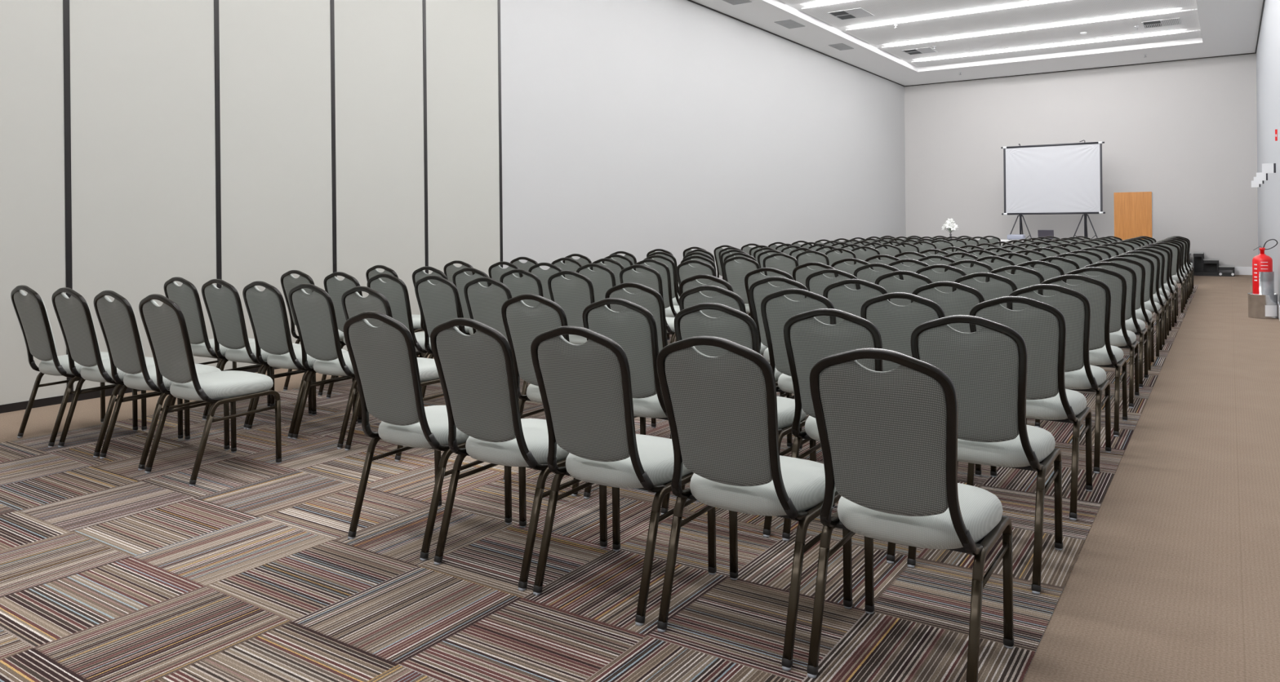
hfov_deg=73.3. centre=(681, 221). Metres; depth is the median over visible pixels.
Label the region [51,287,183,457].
banquet chair
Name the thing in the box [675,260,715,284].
banquet chair
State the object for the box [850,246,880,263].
banquet chair
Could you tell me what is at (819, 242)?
banquet chair
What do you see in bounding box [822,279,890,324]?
banquet chair
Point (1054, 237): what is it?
banquet chair
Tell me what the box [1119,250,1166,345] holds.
banquet chair
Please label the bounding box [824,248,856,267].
banquet chair
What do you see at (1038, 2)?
ceiling light
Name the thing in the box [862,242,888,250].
banquet chair
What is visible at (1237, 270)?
baseboard
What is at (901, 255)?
banquet chair
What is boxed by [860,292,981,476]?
banquet chair
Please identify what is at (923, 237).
banquet chair
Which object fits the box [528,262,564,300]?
banquet chair
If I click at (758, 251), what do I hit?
banquet chair
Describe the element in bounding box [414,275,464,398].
banquet chair
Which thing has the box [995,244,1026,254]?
banquet chair
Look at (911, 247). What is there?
banquet chair
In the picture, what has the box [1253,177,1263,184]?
wall plate
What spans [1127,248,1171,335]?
banquet chair
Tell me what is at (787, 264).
banquet chair
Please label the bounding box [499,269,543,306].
banquet chair
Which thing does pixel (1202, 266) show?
steps
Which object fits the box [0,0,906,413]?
wall
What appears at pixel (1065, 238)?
banquet chair
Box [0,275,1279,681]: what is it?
floor
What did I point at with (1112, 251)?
banquet chair
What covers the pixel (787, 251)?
banquet chair
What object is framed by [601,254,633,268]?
banquet chair
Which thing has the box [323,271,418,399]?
banquet chair
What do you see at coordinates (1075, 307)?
banquet chair
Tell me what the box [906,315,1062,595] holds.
banquet chair
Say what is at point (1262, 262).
fire extinguisher
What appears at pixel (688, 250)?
banquet chair
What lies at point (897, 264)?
banquet chair
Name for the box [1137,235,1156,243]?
banquet chair
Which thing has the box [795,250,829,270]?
banquet chair
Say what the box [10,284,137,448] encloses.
banquet chair
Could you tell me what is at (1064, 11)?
ceiling panel
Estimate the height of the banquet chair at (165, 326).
0.910 m
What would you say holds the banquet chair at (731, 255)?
on the floor at (112, 571)
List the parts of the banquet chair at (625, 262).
backrest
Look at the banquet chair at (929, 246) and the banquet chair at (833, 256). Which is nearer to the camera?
the banquet chair at (833, 256)
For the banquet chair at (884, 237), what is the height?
0.905 m
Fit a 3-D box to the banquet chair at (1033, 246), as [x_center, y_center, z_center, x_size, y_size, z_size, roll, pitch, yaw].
[4.600,0.733,11.324,0.442,0.905,0.538,-1,0,33]
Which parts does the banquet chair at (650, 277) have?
backrest, seat, seat rail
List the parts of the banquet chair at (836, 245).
backrest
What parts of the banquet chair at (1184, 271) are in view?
frame, leg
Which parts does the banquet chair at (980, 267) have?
frame, backrest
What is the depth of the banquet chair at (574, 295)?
5.88 m
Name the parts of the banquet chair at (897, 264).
backrest, frame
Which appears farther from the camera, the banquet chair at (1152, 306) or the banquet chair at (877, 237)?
the banquet chair at (877, 237)
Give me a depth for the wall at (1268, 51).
12.21 m
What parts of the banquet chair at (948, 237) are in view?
frame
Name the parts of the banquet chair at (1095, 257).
backrest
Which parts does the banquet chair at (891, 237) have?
frame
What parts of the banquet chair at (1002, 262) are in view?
frame, backrest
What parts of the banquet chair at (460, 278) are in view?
seat, backrest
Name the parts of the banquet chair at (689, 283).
backrest, frame, seat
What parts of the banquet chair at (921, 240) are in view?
frame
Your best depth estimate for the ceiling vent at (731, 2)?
13.27 m
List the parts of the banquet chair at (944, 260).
backrest, frame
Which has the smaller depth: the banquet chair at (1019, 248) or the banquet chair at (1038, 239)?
the banquet chair at (1019, 248)
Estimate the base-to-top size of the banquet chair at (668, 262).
0.910 m
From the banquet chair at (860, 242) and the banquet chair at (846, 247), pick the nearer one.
the banquet chair at (846, 247)
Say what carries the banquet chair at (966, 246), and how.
on the floor at (112, 571)
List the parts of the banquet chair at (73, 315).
leg, backrest, seat rail, frame, leg, seat rail, seat, leg, leg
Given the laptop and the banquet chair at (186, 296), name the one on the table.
the laptop
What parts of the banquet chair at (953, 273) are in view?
frame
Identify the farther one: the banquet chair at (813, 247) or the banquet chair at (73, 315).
the banquet chair at (813, 247)
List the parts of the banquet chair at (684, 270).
backrest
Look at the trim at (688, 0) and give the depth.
15.88 m
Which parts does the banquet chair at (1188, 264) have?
frame, leg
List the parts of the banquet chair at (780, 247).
backrest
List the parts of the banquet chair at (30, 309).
leg, backrest, seat rail, frame, leg, seat rail, seat, leg, leg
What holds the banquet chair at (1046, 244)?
on the floor at (112, 571)
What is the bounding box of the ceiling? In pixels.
[692,0,1263,85]
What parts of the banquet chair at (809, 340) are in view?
leg, seat rail, seat, backrest, frame, leg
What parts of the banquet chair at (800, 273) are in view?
backrest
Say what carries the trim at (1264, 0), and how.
attached to the wall at (1268, 51)
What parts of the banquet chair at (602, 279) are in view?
frame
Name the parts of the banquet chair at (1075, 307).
backrest, frame, seat, leg, seat rail, leg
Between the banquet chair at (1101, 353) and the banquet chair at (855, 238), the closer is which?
the banquet chair at (1101, 353)
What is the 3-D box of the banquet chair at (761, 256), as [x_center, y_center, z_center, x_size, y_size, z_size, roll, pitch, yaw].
[1.147,0.768,9.732,0.442,0.905,0.538,-1,0,32]
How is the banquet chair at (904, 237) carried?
on the floor at (112, 571)
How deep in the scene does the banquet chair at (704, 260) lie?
8.14 m
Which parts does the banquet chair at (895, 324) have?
backrest, frame, leg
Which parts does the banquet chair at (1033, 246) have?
backrest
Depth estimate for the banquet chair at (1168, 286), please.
9.59 m
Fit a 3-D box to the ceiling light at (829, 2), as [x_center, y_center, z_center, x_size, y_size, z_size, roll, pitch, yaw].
[4.149,-3.524,12.579,5.120,0.059,0.112,-1,0,33]
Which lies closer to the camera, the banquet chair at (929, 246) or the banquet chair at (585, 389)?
the banquet chair at (585, 389)
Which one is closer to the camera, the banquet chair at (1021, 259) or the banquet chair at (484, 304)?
the banquet chair at (484, 304)
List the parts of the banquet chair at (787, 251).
backrest, frame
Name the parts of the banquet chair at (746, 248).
backrest, frame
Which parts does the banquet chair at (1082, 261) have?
backrest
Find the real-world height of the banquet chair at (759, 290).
0.910 m
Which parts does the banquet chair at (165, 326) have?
leg, backrest, seat rail, frame, leg, seat, leg, seat rail, leg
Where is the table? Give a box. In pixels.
[976,239,1023,241]
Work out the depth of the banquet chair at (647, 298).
4.60 m
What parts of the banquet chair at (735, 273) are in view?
backrest, frame, seat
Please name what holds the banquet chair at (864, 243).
on the floor at (112, 571)
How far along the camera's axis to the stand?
10.31 m
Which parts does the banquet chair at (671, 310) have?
backrest, frame, seat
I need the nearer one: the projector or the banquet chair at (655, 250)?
the banquet chair at (655, 250)
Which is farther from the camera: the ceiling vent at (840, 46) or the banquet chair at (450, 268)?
the ceiling vent at (840, 46)
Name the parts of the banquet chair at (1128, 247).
backrest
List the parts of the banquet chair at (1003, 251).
backrest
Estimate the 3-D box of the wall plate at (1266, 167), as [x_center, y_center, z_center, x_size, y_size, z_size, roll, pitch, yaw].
[7.457,-0.675,10.896,0.145,0.124,0.020,-1,0,33]
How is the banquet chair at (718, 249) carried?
on the floor at (112, 571)
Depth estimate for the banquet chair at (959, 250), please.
9.98 m
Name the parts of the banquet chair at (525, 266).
backrest, frame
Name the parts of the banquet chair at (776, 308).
seat, backrest, frame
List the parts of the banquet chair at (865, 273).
frame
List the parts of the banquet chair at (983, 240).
frame, backrest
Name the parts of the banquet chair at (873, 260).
backrest, frame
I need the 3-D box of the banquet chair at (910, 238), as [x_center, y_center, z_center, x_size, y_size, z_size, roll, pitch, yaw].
[4.279,0.736,15.503,0.442,0.905,0.538,-1,0,32]
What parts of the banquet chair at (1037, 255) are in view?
backrest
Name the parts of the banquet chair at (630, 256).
backrest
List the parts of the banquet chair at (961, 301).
frame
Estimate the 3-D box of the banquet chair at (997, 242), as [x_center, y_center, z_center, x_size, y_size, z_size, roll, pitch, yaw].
[4.644,0.733,12.292,0.442,0.905,0.538,-1,0,33]
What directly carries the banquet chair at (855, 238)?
on the floor at (112, 571)
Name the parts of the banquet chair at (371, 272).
backrest, seat, seat rail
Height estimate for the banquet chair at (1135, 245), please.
0.905 m
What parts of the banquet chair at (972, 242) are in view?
frame, backrest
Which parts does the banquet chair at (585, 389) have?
leg, seat rail, backrest, frame, leg, seat, leg, seat rail, leg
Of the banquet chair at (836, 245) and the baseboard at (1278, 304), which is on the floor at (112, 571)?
the banquet chair at (836, 245)
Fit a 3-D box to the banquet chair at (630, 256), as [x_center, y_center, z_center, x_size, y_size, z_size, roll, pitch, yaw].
[-0.535,0.784,9.842,0.442,0.905,0.538,-1,0,32]
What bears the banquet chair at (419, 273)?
on the floor at (112, 571)
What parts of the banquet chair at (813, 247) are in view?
backrest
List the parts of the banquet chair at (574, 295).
backrest, frame, seat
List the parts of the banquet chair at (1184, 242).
backrest, frame, leg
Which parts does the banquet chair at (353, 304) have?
leg, backrest, frame, leg, seat, seat rail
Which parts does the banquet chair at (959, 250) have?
frame, backrest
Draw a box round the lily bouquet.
[941,218,958,239]
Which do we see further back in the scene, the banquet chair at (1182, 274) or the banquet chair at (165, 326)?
the banquet chair at (1182, 274)
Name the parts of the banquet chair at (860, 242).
backrest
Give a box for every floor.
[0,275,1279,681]
[0,284,1198,681]
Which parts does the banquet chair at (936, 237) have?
frame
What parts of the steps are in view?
cross panel, tread rail, rail, post, cross panel, tread rail, rail, rail, tread rail, rail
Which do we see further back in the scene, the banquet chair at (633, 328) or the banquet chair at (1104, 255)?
the banquet chair at (1104, 255)
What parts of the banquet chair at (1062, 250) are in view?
backrest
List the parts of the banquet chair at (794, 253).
backrest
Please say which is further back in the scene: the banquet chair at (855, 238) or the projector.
the projector
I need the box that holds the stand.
[1247,271,1278,319]
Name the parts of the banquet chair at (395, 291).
backrest, frame, seat, seat rail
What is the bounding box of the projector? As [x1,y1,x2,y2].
[1007,234,1025,239]
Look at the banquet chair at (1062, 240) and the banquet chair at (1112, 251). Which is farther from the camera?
the banquet chair at (1062, 240)
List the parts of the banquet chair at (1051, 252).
backrest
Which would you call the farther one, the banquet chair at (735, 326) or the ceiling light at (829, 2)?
the ceiling light at (829, 2)
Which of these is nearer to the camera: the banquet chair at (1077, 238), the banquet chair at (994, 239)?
the banquet chair at (1077, 238)
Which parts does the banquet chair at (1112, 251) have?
backrest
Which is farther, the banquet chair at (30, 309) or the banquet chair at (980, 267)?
the banquet chair at (980, 267)
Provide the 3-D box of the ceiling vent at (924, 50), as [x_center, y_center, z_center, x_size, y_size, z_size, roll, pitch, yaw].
[4.933,-3.531,17.785,0.580,0.008,0.570,-1,0,33]
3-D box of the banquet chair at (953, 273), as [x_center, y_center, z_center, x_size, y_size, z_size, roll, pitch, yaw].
[1.995,0.762,6.377,0.445,0.910,0.538,-1,0,32]
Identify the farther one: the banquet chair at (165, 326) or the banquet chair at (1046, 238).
the banquet chair at (1046, 238)
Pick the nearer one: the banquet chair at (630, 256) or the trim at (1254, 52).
the banquet chair at (630, 256)
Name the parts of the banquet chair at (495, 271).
backrest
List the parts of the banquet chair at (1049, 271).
backrest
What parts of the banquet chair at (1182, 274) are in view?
frame, leg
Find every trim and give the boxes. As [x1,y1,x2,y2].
[688,0,904,86]
[904,52,1254,86]
[1254,0,1265,53]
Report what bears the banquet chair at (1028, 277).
on the floor at (112, 571)
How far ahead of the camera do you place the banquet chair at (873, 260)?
8.01 m
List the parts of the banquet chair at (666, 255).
backrest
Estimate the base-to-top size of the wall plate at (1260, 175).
0.124 m
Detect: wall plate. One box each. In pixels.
[1251,180,1260,187]
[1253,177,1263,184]
[1256,172,1267,180]
[1262,163,1275,173]
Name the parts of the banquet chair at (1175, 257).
backrest, frame, seat, leg, leg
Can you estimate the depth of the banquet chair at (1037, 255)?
8.79 m
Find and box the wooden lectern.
[1113,191,1153,239]
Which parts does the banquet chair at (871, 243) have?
backrest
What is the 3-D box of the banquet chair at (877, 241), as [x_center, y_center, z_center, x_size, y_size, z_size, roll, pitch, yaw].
[3.381,0.745,14.114,0.442,0.905,0.538,-1,0,33]
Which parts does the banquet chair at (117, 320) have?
leg, backrest, seat rail, frame, leg, seat rail, seat, leg, leg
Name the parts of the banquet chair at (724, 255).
backrest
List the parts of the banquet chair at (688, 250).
backrest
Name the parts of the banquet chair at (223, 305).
leg, seat rail, backrest, frame, leg, seat rail, seat, leg, leg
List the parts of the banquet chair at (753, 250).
backrest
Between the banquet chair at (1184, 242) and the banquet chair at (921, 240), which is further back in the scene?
the banquet chair at (921, 240)
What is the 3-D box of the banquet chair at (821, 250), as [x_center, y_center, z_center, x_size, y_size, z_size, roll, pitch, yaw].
[1.993,0.759,11.041,0.442,0.905,0.538,-1,0,32]
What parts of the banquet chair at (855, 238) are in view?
frame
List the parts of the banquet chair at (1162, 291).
frame, backrest, seat, leg, seat rail, leg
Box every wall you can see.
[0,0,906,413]
[904,53,1257,266]
[1256,0,1279,304]
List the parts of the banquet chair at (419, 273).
backrest, frame, seat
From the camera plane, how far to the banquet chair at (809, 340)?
3.22 m
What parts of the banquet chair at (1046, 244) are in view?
backrest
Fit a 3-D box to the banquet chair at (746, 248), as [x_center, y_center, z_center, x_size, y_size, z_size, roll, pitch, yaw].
[1.154,0.768,12.519,0.442,0.905,0.538,-1,0,32]
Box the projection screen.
[1000,139,1105,239]
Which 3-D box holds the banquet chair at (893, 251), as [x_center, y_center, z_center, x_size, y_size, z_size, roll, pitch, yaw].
[2.832,0.751,11.471,0.442,0.905,0.538,-1,0,33]
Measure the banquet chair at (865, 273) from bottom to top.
0.910 m
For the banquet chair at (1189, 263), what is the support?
on the floor at (112, 571)
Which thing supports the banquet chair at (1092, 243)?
on the floor at (112, 571)
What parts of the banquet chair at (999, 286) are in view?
frame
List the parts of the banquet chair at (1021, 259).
backrest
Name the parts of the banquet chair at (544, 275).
backrest, frame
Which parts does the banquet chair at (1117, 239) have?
frame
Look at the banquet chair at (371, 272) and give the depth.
6.95 m
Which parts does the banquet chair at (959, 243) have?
backrest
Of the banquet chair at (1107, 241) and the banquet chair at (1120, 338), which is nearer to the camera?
the banquet chair at (1120, 338)
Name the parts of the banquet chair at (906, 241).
frame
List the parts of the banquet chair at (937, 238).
frame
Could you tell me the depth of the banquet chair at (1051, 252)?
9.43 m
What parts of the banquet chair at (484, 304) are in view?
backrest, frame, leg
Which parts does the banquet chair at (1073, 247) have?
backrest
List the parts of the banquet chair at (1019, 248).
backrest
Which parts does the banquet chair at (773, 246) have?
backrest, frame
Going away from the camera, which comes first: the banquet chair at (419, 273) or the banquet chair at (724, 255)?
the banquet chair at (419, 273)
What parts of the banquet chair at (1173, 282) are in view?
frame, seat, leg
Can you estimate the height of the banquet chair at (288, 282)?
0.910 m
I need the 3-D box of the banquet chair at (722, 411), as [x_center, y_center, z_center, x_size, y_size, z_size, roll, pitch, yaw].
[0.222,0.779,2.651,0.445,0.910,0.538,-1,0,33]
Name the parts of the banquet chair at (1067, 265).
frame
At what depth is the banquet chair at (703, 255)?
9.06 m
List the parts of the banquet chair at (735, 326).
backrest, frame, leg, seat, seat rail, leg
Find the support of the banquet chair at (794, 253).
on the floor at (112, 571)
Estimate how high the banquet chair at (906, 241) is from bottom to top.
0.905 m
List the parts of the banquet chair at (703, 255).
backrest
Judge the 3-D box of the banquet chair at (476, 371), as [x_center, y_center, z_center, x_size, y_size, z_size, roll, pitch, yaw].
[-0.604,0.788,3.178,0.445,0.910,0.538,-1,0,33]
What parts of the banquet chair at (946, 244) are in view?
backrest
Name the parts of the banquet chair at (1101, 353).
backrest, frame, seat, leg, seat rail, leg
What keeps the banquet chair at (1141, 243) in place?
on the floor at (112, 571)
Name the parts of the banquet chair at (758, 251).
backrest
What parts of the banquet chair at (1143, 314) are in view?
backrest, frame, seat, leg, seat rail, leg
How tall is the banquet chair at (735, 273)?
0.910 m
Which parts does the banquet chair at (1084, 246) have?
backrest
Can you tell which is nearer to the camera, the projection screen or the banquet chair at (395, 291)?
the banquet chair at (395, 291)
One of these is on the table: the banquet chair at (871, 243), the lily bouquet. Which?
the lily bouquet
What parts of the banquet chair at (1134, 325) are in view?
backrest, frame, seat, leg, seat rail, leg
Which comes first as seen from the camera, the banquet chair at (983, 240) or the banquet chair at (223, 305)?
the banquet chair at (223, 305)
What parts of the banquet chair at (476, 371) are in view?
leg, seat rail, backrest, frame, seat, leg, leg, seat rail, leg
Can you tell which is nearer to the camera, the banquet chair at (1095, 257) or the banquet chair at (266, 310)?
the banquet chair at (266, 310)
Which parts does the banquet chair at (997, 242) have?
backrest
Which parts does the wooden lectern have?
panel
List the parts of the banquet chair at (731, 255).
backrest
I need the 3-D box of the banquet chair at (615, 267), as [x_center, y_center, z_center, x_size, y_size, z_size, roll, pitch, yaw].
[-0.540,0.787,7.971,0.445,0.910,0.538,-1,0,33]
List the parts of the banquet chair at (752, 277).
backrest, frame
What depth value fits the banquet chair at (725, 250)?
10.75 m
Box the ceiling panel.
[783,0,1201,66]
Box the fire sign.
[1275,128,1277,141]
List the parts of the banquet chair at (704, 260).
backrest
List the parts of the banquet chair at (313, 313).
leg, seat rail, backrest, frame, seat, leg, seat rail, leg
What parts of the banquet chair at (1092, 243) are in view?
backrest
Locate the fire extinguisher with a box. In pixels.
[1252,239,1277,294]
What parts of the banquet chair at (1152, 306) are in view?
backrest, frame, seat, leg, seat rail, leg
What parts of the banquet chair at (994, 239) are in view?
backrest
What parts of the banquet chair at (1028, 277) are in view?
frame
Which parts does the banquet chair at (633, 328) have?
leg, backrest, frame, leg, seat, leg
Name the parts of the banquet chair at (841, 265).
backrest, frame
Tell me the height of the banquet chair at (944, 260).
0.905 m
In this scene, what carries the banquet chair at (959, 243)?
on the floor at (112, 571)
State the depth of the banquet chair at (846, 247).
11.50 m
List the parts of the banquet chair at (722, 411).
leg, seat rail, backrest, frame, leg, seat, leg, seat rail, leg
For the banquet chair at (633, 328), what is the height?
0.910 m
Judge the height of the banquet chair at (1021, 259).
0.905 m
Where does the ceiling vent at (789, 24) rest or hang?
in the ceiling
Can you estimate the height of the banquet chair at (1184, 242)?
0.905 m
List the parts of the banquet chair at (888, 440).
leg, seat rail, leg, backrest, frame, seat, leg, seat rail, leg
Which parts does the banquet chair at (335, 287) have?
leg, backrest, frame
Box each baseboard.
[1192,266,1252,275]
[1277,301,1279,320]
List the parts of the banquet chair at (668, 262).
backrest, frame, seat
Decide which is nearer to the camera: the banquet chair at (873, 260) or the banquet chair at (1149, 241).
the banquet chair at (873, 260)
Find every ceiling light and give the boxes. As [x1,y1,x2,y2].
[802,0,853,6]
[847,0,1064,28]
[883,8,1178,46]
[914,30,1182,61]
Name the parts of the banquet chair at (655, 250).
frame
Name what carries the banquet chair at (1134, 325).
on the floor at (112, 571)
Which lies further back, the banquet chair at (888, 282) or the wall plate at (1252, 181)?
the wall plate at (1252, 181)
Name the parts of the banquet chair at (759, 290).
seat, frame, backrest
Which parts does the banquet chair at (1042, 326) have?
leg, leg, backrest, frame, seat, leg, seat rail, leg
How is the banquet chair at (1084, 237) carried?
on the floor at (112, 571)
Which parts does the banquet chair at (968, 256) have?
frame, backrest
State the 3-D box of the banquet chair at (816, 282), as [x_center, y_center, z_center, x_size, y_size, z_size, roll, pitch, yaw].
[1.137,0.770,5.927,0.445,0.910,0.538,-1,0,32]
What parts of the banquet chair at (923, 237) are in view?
frame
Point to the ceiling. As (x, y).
(1227, 27)
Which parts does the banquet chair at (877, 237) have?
frame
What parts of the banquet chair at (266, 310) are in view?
leg, seat rail, backrest, frame, leg, seat rail, seat, leg, leg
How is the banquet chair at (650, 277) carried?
on the floor at (112, 571)
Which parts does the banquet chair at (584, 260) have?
frame, backrest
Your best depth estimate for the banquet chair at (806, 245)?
12.73 m
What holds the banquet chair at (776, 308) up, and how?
on the floor at (112, 571)
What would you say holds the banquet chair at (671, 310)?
on the floor at (112, 571)
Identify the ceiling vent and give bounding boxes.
[722,0,751,4]
[774,19,804,28]
[826,7,874,20]
[828,43,853,50]
[902,47,937,54]
[1142,17,1181,28]
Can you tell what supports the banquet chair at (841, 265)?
on the floor at (112, 571)
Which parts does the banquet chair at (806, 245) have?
backrest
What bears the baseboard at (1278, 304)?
attached to the wall at (1268, 51)
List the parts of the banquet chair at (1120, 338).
backrest, frame, seat, leg, seat rail, leg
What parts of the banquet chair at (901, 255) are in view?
backrest, frame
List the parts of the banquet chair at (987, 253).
frame, backrest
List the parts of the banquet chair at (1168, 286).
backrest, frame, seat, leg, seat rail, leg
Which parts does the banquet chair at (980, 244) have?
backrest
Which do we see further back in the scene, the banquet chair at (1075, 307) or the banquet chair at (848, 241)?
the banquet chair at (848, 241)
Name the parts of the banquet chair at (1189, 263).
frame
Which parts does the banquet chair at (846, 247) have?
backrest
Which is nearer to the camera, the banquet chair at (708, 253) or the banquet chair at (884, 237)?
the banquet chair at (708, 253)
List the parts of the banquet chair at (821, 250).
backrest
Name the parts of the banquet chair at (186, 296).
leg, backrest, frame, leg, seat rail, seat, leg, leg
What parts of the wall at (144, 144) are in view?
panel, post, sill, panel, post, panel, post, panel, post, panel, post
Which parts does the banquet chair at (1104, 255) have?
backrest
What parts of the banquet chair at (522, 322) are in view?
seat rail, backrest, seat, frame, leg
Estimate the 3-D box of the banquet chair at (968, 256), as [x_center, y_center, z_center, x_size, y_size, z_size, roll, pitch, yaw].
[2.865,0.750,8.630,0.442,0.905,0.538,-1,0,32]
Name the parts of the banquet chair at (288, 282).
leg, seat rail, backrest, frame, leg, seat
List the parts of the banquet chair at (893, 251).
frame, backrest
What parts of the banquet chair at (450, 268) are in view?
backrest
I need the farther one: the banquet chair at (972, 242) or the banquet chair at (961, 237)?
the banquet chair at (961, 237)
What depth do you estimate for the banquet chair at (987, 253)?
9.06 m
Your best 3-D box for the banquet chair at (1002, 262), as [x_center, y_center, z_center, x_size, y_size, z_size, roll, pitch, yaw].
[2.843,0.751,7.679,0.442,0.905,0.538,-1,0,33]
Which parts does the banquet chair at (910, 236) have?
frame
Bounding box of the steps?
[1193,252,1235,276]
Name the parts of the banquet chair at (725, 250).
backrest, frame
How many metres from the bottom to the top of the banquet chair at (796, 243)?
0.905 m
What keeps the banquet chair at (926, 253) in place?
on the floor at (112, 571)
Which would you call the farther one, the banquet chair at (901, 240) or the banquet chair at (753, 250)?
the banquet chair at (901, 240)
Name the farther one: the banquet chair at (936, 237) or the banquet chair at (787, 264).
the banquet chair at (936, 237)
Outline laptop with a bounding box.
[1037,230,1053,239]
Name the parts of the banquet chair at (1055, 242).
backrest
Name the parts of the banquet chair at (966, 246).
frame, backrest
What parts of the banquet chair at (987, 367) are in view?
leg, backrest, frame, seat, leg, seat rail, leg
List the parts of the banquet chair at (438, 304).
leg, backrest, frame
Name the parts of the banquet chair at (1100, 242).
backrest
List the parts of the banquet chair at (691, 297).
backrest, frame, seat, leg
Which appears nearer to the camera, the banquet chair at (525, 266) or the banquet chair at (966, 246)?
the banquet chair at (525, 266)
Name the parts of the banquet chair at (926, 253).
backrest, frame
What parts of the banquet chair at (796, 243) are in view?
backrest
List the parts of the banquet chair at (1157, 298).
backrest, frame, seat, leg, seat rail, leg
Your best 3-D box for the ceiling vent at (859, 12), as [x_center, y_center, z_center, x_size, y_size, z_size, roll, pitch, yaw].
[2.869,-3.510,14.523,0.590,0.008,0.630,-1,0,33]
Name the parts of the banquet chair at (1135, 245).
backrest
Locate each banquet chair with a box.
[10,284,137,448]
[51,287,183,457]
[93,290,230,471]
[138,293,281,486]
[164,276,270,420]
[201,279,311,429]
[242,280,357,438]
[280,270,347,396]
[288,283,361,449]
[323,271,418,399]
[341,286,444,462]
[342,311,511,561]
[365,265,423,333]
[367,273,431,388]
[412,266,470,357]
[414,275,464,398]
[430,318,607,591]
[443,260,475,283]
[452,267,491,335]
[463,277,528,415]
[488,261,523,284]
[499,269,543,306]
[501,293,579,497]
[510,257,537,275]
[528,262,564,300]
[530,325,716,626]
[547,270,595,345]
[551,257,582,279]
[562,253,591,269]
[576,263,616,302]
[582,297,671,515]
[590,258,624,285]
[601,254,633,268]
[604,282,671,439]
[609,251,636,265]
[619,264,675,343]
[633,258,679,342]
[643,254,679,340]
[646,248,679,287]
[646,251,679,297]
[656,336,853,671]
[674,302,816,537]
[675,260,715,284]
[679,274,767,357]
[679,285,792,448]
[680,255,716,277]
[682,252,714,262]
[683,246,706,257]
[685,248,715,263]
[713,244,733,279]
[718,247,750,316]
[720,249,748,280]
[722,256,759,314]
[724,253,756,262]
[741,243,763,254]
[744,267,794,347]
[749,245,770,257]
[749,276,808,395]
[753,247,778,262]
[757,249,786,275]
[760,288,835,449]
[762,253,798,276]
[768,242,789,249]
[775,244,798,252]
[781,245,806,255]
[782,308,895,564]
[789,248,816,258]
[791,240,812,246]
[792,262,838,286]
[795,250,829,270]
[800,242,822,248]
[805,269,860,296]
[806,348,1013,681]
[808,244,832,250]
[815,239,834,244]
[815,245,842,253]
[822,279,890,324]
[823,240,844,246]
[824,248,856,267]
[831,242,854,248]
[831,257,873,275]
[833,238,852,244]
[840,244,866,252]
[844,240,864,245]
[850,237,867,243]
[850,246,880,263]
[853,240,875,248]
[853,263,903,288]
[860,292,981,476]
[862,238,880,244]
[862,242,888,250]
[864,254,903,271]
[866,236,881,241]
[872,240,893,246]
[874,244,901,261]
[874,271,933,306]
[879,237,897,243]
[880,235,895,240]
[882,240,905,248]
[888,238,908,244]
[888,258,928,279]
[893,236,908,242]
[893,251,926,266]
[894,242,919,257]
[900,240,922,247]
[905,237,924,243]
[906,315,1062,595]
[907,235,920,240]
[911,281,985,333]
[913,241,937,254]
[915,264,966,293]
[917,238,933,245]
[918,255,955,272]
[919,248,948,262]
[920,236,934,241]
[930,240,953,252]
[933,235,946,239]
[933,237,951,244]
[936,246,967,257]
[940,252,978,267]
[942,236,960,242]
[943,238,967,252]
[944,259,993,282]
[951,272,1017,307]
[955,237,978,249]
[955,244,984,254]
[958,235,972,240]
[961,248,996,262]
[966,296,1093,520]
[968,236,989,247]
[969,256,1015,273]
[971,243,998,252]
[978,247,1012,257]
[979,235,1000,245]
[985,266,1044,293]
[987,241,1013,249]
[991,252,1032,266]
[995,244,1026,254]
[1002,240,1026,248]
[1006,284,1111,474]
[1008,249,1048,266]
[1010,243,1039,251]
[1010,260,1064,280]
[1013,239,1036,245]
[1023,237,1044,242]
[1024,247,1060,257]
[1025,241,1052,248]
[1031,236,1052,241]
[1031,256,1079,282]
[1035,274,1127,437]
[1036,240,1063,247]
[1037,245,1071,254]
[1040,235,1060,239]
[1046,239,1071,244]
[1048,253,1093,268]
[1050,243,1081,251]
[1056,237,1077,242]
[1062,250,1102,263]
[1062,266,1139,408]
[1063,241,1092,248]
[1066,236,1084,241]
[1071,235,1090,239]
[1073,240,1099,246]
[1075,248,1111,260]
[1081,262,1148,388]
[1084,239,1107,244]
[1087,245,1119,257]
[1092,238,1111,244]
[1096,236,1117,242]
[1097,244,1126,254]
[1097,257,1154,370]
[1102,235,1122,241]
[1105,241,1134,252]
[1110,253,1162,356]
[1114,240,1141,248]
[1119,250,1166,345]
[1122,239,1144,246]
[1127,238,1149,245]
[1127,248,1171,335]
[1132,236,1153,244]
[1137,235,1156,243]
[1137,245,1176,327]
[1138,244,1177,315]
[1151,242,1184,312]
[1152,240,1186,306]
[1158,239,1188,299]
[1164,238,1191,297]
[1165,235,1193,288]
[1166,236,1192,294]
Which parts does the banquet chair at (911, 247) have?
frame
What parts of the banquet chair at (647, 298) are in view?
backrest, frame, leg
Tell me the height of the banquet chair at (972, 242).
0.905 m
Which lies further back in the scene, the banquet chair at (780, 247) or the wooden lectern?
the wooden lectern
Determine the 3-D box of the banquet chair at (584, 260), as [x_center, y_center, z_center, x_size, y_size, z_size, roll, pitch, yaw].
[-0.961,0.791,9.187,0.445,0.910,0.538,-1,0,33]
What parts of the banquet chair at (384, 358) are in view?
leg, seat rail, backrest, frame, seat, leg, leg, seat rail, leg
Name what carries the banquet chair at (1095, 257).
on the floor at (112, 571)
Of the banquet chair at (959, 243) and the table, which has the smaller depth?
the banquet chair at (959, 243)
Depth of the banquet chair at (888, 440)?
2.23 m
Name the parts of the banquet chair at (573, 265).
frame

